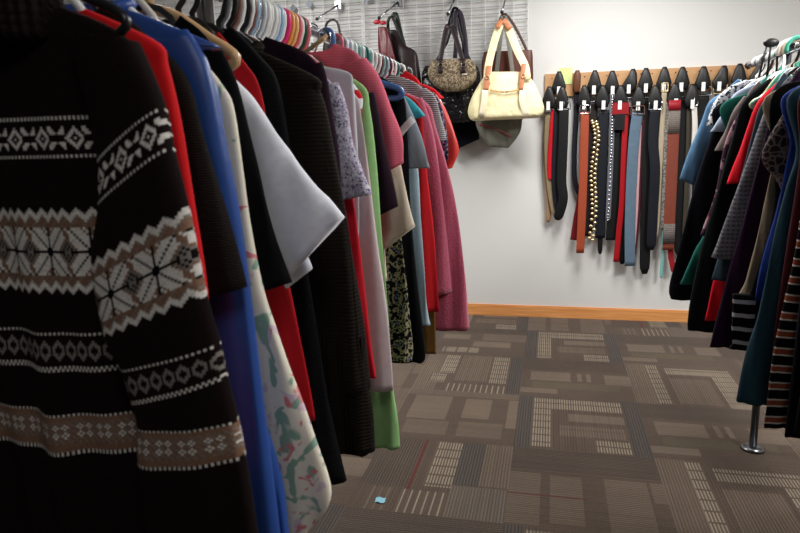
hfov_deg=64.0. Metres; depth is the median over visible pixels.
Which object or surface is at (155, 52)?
shirt
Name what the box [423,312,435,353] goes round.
skirt
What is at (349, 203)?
shirt
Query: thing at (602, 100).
clip
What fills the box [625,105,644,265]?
belt
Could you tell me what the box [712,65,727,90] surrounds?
clip
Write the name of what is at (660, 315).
baseboard
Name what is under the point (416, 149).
grey tee
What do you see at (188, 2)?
grid panel
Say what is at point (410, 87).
striped shirt
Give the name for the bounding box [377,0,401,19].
hook
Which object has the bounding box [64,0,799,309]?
wall
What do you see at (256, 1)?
clothes hanger
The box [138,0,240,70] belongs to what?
clothes hanger
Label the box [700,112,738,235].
floral blouse
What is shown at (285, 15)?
clothes hanger
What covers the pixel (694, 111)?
belt
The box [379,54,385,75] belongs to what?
clothes hanger
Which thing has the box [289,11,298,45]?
clothes hanger
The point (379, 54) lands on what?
clothes hanger
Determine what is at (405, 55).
bag
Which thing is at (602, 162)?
belt
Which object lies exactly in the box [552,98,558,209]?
belt
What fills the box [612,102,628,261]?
belt
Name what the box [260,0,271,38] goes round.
clothes hanger
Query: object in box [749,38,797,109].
clothes hanger
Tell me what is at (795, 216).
dress
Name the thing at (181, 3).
clothes hanger
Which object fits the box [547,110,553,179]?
belt
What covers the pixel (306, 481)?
floral dress
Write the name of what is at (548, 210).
belt
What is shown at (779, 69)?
clothes hanger
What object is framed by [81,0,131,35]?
clothes hanger
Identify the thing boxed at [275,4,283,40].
clothes hanger
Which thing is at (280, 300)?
dress
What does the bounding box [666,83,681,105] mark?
clip
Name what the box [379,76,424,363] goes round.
sweater
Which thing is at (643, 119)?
belt
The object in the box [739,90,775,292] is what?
jacket
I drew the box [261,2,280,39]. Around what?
clothes hanger
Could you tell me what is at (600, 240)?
belt
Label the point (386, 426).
dress
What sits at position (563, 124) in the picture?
belt
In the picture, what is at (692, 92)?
clip
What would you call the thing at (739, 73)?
clip
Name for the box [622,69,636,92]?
clip
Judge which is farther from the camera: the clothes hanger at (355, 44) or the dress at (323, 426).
the clothes hanger at (355, 44)
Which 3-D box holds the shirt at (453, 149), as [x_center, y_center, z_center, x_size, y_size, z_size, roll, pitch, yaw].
[-0.059,-0.419,2.571,0.596,0.624,0.050,1,12,13]
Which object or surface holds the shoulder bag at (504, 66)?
hanging from the hook at (501, 11)
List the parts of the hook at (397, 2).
arm, plate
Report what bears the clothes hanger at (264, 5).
hanging from the clothing rack at (205, 12)
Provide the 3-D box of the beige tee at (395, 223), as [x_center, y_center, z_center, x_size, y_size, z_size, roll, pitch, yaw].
[-0.233,-0.255,1.842,0.559,0.596,0.055,1,12,13]
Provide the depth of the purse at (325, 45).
4.78 m
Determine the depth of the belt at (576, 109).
4.67 m
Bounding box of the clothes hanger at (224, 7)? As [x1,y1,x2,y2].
[215,0,252,44]
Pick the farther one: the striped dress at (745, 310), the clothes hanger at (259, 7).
the striped dress at (745, 310)
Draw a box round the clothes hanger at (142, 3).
[108,0,158,20]
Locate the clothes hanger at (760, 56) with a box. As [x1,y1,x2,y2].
[750,55,767,80]
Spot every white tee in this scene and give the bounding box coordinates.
[237,81,344,273]
[353,84,362,111]
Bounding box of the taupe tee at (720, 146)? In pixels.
[714,82,760,150]
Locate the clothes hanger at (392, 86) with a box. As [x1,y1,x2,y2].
[321,27,404,101]
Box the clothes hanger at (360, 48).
[357,42,361,56]
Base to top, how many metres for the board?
0.162 m
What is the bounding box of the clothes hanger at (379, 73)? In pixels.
[378,53,382,74]
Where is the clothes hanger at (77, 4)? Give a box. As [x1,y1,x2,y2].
[69,0,85,11]
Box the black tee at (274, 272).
[173,15,291,290]
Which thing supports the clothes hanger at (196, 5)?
hanging from the clothing rack at (205, 12)
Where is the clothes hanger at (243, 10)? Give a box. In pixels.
[235,0,259,40]
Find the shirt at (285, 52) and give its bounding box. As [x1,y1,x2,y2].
[262,37,340,181]
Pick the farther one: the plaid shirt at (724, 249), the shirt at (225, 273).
the plaid shirt at (724, 249)
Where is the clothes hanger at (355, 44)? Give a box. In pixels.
[352,40,357,53]
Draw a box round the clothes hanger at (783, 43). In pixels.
[771,38,799,77]
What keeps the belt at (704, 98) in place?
hanging from the clip at (703, 81)
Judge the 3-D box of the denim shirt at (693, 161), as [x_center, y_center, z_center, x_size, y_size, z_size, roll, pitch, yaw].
[1.627,-0.597,2.961,0.606,0.530,0.057,1,12,13]
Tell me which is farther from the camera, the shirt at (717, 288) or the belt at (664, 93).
the belt at (664, 93)
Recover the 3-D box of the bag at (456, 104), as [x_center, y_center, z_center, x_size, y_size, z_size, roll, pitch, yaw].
[0.367,-1.438,4.635,0.426,0.786,0.154,1,12,13]
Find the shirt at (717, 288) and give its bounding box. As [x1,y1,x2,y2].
[705,84,775,320]
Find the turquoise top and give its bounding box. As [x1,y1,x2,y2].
[404,96,424,118]
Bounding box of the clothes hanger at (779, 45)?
[767,40,798,79]
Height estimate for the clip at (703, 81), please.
0.166 m
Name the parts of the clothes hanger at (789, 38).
frame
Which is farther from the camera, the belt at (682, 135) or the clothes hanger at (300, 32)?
the belt at (682, 135)
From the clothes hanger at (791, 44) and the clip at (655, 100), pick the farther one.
the clip at (655, 100)
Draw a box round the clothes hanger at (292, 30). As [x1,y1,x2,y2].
[286,9,294,44]
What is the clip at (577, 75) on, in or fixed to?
attached to the board
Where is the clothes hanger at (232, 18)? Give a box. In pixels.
[215,0,263,51]
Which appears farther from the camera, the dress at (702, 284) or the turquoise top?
the dress at (702, 284)
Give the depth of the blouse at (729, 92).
2.87 m
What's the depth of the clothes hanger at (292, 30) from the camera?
1.58 m
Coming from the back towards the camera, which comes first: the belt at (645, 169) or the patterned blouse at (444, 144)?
the belt at (645, 169)
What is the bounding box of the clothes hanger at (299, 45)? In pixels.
[297,14,318,61]
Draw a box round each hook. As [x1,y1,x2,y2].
[315,0,341,20]
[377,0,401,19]
[446,0,456,15]
[500,0,505,13]
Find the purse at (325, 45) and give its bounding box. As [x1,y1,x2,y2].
[323,19,341,50]
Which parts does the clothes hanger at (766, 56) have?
frame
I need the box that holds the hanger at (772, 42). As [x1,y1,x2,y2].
[758,38,778,77]
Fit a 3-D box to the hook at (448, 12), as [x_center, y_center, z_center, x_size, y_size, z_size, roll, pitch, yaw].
[0.377,-1.875,4.560,0.050,0.209,0.275,2,12,15]
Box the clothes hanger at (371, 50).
[361,48,373,65]
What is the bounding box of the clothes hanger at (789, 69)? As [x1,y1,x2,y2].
[778,41,799,80]
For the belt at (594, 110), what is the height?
1.036 m
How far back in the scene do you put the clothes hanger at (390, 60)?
2.55 m
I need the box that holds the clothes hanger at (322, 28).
[316,28,330,48]
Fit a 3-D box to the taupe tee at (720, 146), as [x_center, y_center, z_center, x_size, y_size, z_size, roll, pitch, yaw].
[1.558,-0.469,2.677,0.451,0.595,0.055,1,12,13]
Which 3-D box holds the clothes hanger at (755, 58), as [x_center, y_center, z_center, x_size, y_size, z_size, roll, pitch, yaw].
[1.620,-0.850,2.910,0.249,0.204,0.011,1,12,13]
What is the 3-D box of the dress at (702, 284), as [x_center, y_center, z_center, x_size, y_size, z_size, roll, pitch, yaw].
[1.531,-0.227,2.586,0.632,1.035,0.072,1,12,13]
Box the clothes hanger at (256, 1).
[248,0,263,39]
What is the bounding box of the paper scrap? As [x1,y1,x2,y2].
[374,497,385,502]
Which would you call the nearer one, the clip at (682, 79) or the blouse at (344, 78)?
the blouse at (344, 78)
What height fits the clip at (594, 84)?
0.166 m
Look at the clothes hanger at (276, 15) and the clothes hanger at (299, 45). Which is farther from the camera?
the clothes hanger at (299, 45)
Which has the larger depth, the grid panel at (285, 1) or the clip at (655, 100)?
the grid panel at (285, 1)
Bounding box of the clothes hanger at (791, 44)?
[771,43,799,79]
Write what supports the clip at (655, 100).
attached to the board
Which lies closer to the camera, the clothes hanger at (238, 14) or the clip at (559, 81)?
the clothes hanger at (238, 14)
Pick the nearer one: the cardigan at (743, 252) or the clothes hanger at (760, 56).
the cardigan at (743, 252)
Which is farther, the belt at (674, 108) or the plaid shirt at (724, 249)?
the belt at (674, 108)
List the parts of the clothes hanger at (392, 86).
frame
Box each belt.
[543,108,551,221]
[544,115,554,215]
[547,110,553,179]
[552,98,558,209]
[554,101,570,219]
[570,193,578,239]
[572,92,579,194]
[576,104,590,252]
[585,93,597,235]
[595,110,608,237]
[598,150,608,253]
[606,94,614,220]
[606,130,621,239]
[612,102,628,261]
[619,97,631,263]
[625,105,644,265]
[635,118,644,255]
[635,125,641,242]
[640,88,651,273]
[647,101,662,249]
[657,82,668,235]
[660,230,664,277]
[661,101,668,229]
[662,100,680,249]
[668,250,674,271]
[674,87,688,254]
[682,107,690,233]
[690,97,697,144]
[692,86,711,192]
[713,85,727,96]
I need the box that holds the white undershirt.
[284,258,312,288]
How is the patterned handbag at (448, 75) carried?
hanging from the hook at (448, 12)
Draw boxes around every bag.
[386,12,420,82]
[422,11,479,122]
[481,13,532,79]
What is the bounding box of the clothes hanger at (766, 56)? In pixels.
[744,51,778,87]
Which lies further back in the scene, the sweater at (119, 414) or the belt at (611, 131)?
the belt at (611, 131)
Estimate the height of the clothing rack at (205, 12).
1.717 m
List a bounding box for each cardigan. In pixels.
[251,41,374,456]
[710,70,799,347]
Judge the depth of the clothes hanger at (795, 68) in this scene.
2.34 m
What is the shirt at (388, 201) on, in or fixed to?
hanging from the clothes hanger at (300, 32)
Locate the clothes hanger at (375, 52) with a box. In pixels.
[373,50,377,69]
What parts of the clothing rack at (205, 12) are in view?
post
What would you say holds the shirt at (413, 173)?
hanging from the clothes hanger at (344, 37)
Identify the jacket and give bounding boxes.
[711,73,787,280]
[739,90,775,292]
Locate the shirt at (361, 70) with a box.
[307,44,403,169]
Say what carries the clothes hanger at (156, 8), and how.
hanging from the clothing rack at (205, 12)
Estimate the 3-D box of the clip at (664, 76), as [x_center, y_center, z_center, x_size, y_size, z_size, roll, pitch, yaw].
[1.831,-1.299,4.440,0.083,0.166,0.084,-8,13,-30]
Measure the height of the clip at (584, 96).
0.166 m
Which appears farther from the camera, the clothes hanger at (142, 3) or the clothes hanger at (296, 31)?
the clothes hanger at (296, 31)
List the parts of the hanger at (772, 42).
arm, arm, arm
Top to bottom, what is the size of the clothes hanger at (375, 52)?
0.198 m
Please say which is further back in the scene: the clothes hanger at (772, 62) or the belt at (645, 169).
the belt at (645, 169)
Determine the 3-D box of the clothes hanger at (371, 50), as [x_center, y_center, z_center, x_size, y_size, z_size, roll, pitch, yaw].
[-0.116,-0.660,2.310,0.300,0.248,0.011,1,12,13]
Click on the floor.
(514, 424)
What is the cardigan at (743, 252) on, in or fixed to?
hanging from the clothes hanger
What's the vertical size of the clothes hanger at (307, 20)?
0.248 m
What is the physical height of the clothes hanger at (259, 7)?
0.248 m
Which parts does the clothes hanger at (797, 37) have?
frame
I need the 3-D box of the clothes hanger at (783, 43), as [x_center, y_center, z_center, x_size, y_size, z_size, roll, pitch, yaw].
[1.520,-0.749,2.488,0.305,0.273,0.017,1,12,13]
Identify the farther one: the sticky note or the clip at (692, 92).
the sticky note
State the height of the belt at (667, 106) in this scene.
0.914 m
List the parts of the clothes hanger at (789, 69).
frame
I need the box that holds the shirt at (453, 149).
[437,96,458,168]
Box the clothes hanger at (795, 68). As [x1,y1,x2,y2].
[787,66,799,76]
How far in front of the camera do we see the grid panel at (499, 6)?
4.73 m
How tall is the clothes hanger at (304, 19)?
0.248 m
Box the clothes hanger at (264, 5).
[255,0,266,37]
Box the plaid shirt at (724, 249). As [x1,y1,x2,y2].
[711,75,792,259]
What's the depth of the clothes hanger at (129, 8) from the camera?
0.89 m
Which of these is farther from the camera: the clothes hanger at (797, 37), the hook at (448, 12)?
the hook at (448, 12)
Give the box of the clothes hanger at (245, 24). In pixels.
[232,0,262,40]
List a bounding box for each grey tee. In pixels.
[404,97,429,168]
[710,84,754,131]
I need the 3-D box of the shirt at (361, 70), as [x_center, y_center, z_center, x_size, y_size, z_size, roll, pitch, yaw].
[-0.248,-0.270,1.775,0.532,0.654,0.058,1,12,13]
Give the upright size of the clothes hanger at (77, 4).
0.248 m
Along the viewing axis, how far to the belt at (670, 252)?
4.64 m
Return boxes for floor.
[306,315,799,532]
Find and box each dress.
[211,70,331,532]
[214,32,314,420]
[222,26,346,484]
[324,66,399,449]
[405,94,438,312]
[669,101,725,300]
[680,93,747,284]
[687,78,771,332]
[728,81,799,350]
[736,86,799,405]
[755,85,799,300]
[764,222,799,428]
[773,97,799,349]
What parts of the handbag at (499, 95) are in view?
handle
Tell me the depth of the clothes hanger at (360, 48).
2.13 m
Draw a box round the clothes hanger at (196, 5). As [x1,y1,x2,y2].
[189,0,223,34]
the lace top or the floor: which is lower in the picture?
the floor
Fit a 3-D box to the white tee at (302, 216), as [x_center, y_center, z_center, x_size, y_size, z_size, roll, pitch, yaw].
[-0.400,-0.046,1.145,0.632,0.569,0.052,1,12,13]
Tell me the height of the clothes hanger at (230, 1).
0.248 m
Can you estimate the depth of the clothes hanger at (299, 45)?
1.65 m
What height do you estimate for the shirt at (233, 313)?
0.969 m
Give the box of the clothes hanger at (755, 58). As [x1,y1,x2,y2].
[751,56,763,79]
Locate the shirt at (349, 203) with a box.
[344,198,375,378]
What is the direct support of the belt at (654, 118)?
hanging from the clip at (655, 100)
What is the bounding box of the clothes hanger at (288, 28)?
[281,7,290,42]
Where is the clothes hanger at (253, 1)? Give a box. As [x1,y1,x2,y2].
[245,0,262,39]
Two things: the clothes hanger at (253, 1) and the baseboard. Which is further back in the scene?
the baseboard
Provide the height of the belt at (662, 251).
0.393 m
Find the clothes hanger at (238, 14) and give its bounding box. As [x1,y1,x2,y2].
[219,0,258,40]
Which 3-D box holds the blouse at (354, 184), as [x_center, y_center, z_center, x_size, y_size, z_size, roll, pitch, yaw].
[-0.324,-0.117,1.462,0.547,0.680,0.054,1,12,13]
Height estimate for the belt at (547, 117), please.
0.742 m
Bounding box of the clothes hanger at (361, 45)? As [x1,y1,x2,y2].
[359,43,364,57]
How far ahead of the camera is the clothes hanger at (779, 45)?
2.52 m
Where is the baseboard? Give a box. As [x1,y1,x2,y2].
[468,303,688,322]
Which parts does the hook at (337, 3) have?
arm, plate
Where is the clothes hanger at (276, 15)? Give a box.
[268,1,278,38]
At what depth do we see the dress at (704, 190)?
2.93 m
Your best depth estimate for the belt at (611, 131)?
4.60 m
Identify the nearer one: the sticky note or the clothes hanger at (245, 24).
the clothes hanger at (245, 24)
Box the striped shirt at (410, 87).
[386,74,445,141]
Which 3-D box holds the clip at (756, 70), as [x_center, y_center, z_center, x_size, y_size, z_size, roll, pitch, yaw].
[2.407,-1.303,4.324,0.100,0.154,0.070,1,12,13]
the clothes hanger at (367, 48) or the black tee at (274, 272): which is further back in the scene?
the clothes hanger at (367, 48)
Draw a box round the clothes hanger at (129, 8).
[112,0,138,12]
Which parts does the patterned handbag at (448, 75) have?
handle, handle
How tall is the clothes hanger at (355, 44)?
0.248 m
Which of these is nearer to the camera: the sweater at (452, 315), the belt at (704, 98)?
the sweater at (452, 315)
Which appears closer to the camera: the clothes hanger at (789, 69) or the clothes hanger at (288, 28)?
the clothes hanger at (288, 28)
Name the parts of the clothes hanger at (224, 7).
frame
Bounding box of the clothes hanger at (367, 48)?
[365,46,369,61]
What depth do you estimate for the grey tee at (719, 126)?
2.78 m
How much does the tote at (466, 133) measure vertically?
1.048 m
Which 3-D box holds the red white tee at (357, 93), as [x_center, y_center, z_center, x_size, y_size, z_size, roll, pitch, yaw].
[-0.290,-0.226,1.598,0.427,0.538,0.037,1,12,13]
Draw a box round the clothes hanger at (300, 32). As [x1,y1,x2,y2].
[293,13,317,62]
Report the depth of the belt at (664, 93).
4.50 m
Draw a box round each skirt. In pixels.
[385,237,412,362]
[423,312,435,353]
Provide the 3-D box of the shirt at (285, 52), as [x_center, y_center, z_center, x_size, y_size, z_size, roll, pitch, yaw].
[-0.339,-0.147,1.397,0.447,0.666,0.053,1,12,13]
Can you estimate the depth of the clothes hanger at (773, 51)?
2.65 m
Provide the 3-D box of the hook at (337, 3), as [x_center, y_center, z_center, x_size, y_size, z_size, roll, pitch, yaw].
[-0.545,-1.910,4.778,0.050,0.180,0.295,6,14,33]
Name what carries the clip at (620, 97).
attached to the board
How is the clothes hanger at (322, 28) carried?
hanging from the clothing rack at (205, 12)
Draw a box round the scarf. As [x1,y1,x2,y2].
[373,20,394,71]
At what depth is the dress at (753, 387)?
2.04 m
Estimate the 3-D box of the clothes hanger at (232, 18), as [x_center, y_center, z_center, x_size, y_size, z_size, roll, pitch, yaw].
[-0.351,-0.456,1.319,0.300,0.248,0.011,1,12,13]
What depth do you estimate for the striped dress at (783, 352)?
1.92 m
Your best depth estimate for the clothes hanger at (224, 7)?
1.26 m
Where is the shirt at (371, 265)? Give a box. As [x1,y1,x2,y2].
[355,95,392,391]
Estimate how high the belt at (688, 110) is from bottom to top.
1.005 m
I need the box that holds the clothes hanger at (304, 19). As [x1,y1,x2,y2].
[298,15,323,65]
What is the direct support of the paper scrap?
on the floor
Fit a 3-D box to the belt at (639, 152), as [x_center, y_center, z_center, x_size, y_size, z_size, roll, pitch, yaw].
[1.705,-0.509,4.617,0.034,1.001,0.011,1,12,13]
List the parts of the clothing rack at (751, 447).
post, rail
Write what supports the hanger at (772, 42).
hanging from the clothing rack at (751, 447)
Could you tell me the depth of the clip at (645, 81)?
4.45 m
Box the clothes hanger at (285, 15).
[279,5,286,41]
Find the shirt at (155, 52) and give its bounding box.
[77,8,208,297]
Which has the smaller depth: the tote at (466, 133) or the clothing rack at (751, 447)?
the clothing rack at (751, 447)
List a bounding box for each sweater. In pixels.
[0,0,257,532]
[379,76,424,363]
[405,92,469,330]
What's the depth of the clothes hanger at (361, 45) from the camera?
2.17 m
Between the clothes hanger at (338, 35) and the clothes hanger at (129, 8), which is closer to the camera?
the clothes hanger at (129, 8)
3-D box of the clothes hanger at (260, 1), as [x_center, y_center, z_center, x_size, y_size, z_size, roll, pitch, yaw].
[-0.324,-0.465,1.433,0.350,0.271,0.011,1,12,13]
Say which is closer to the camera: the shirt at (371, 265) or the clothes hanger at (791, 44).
the shirt at (371, 265)
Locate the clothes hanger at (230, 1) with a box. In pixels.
[221,0,251,40]
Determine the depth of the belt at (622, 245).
4.70 m
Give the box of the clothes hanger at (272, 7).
[265,0,273,36]
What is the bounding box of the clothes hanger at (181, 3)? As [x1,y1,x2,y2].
[161,0,213,34]
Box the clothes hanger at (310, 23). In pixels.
[310,23,319,51]
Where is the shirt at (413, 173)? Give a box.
[409,168,430,325]
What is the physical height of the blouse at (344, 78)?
0.404 m
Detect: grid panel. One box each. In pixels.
[154,0,196,17]
[213,0,362,51]
[363,0,528,78]
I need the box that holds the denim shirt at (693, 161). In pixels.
[680,79,764,185]
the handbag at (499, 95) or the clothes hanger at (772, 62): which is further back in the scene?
the handbag at (499, 95)
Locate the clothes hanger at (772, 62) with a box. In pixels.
[749,53,773,83]
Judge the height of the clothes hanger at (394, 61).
0.248 m
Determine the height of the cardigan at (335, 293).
0.864 m
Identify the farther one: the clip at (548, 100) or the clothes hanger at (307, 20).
the clip at (548, 100)
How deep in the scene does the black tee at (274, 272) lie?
1.03 m
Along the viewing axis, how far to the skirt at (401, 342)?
1.95 m
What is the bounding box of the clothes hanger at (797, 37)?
[750,35,799,108]
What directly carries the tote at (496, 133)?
hanging from the hook at (501, 11)
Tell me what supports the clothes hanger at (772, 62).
hanging from the clothing rack at (751, 447)
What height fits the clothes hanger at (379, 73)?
0.207 m
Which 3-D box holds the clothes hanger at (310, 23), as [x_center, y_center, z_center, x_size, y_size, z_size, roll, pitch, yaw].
[-0.241,-0.555,1.782,0.324,0.234,0.011,1,12,13]
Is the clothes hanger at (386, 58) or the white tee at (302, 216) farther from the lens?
the clothes hanger at (386, 58)
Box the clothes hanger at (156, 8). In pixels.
[135,2,175,25]
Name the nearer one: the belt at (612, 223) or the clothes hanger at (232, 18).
the clothes hanger at (232, 18)
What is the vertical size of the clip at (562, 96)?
0.166 m
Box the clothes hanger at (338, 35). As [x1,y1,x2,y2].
[328,33,343,46]
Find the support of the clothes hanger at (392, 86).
hanging from the clothing rack at (205, 12)
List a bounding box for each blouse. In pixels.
[324,67,358,234]
[327,78,372,199]
[381,70,443,98]
[421,86,447,160]
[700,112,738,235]
[706,80,776,125]
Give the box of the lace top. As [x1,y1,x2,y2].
[762,114,788,187]
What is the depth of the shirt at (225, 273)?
0.85 m
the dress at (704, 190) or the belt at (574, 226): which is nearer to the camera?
the dress at (704, 190)
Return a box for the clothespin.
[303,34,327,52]
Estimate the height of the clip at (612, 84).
0.166 m
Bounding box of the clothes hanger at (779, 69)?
[761,51,792,83]
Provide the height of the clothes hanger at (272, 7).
0.248 m
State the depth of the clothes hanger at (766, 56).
2.71 m
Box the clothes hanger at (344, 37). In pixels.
[341,35,348,47]
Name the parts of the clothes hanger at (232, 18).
frame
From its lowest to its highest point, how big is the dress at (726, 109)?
0.838 m
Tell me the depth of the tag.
4.92 m
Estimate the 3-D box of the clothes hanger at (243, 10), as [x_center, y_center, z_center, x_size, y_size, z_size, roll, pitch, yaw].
[-0.343,-0.463,1.352,0.300,0.248,0.011,1,12,13]
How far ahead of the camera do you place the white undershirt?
1.13 m
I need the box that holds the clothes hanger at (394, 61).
[385,59,396,74]
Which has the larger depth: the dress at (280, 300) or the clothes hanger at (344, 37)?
the clothes hanger at (344, 37)
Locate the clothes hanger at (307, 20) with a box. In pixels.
[302,17,310,50]
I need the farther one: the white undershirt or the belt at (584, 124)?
the belt at (584, 124)
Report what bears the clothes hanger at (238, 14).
hanging from the clothing rack at (205, 12)
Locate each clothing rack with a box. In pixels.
[196,0,406,73]
[740,43,799,454]
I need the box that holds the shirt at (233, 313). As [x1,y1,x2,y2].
[65,0,289,532]
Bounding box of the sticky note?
[559,67,571,83]
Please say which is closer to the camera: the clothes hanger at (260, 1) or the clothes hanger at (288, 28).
the clothes hanger at (260, 1)
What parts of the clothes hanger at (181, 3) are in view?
frame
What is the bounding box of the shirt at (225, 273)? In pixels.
[95,8,247,297]
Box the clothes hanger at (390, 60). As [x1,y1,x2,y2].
[385,57,392,78]
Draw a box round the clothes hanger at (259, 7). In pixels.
[251,0,260,35]
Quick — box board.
[545,63,778,96]
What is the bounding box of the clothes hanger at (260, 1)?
[254,1,261,35]
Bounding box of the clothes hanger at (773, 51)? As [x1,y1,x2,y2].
[756,49,781,83]
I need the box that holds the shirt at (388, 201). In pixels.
[367,90,397,214]
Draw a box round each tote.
[447,7,478,147]
[476,16,521,147]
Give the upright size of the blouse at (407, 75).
0.570 m
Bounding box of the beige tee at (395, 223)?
[380,165,414,280]
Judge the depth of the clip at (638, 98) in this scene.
4.46 m
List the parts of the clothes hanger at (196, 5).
frame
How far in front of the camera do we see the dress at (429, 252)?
2.17 m
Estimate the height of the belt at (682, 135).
1.180 m
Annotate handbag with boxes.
[428,9,476,91]
[468,18,543,120]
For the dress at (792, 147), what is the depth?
2.05 m
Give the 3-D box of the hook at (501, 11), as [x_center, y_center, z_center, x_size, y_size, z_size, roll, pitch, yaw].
[0.741,-1.869,4.475,0.050,0.234,0.276,2,12,15]
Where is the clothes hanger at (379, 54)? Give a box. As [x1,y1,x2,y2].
[376,52,381,72]
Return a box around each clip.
[542,86,555,109]
[552,71,565,93]
[555,86,568,109]
[573,70,580,92]
[577,85,590,108]
[587,70,601,93]
[595,85,609,108]
[605,70,618,93]
[613,85,627,108]
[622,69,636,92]
[631,86,645,110]
[638,68,652,92]
[647,85,662,109]
[656,67,671,90]
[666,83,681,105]
[674,67,689,91]
[684,84,699,108]
[695,66,710,90]
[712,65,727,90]
[730,63,746,84]
[748,63,764,79]
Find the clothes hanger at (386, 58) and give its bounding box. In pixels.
[382,55,388,77]

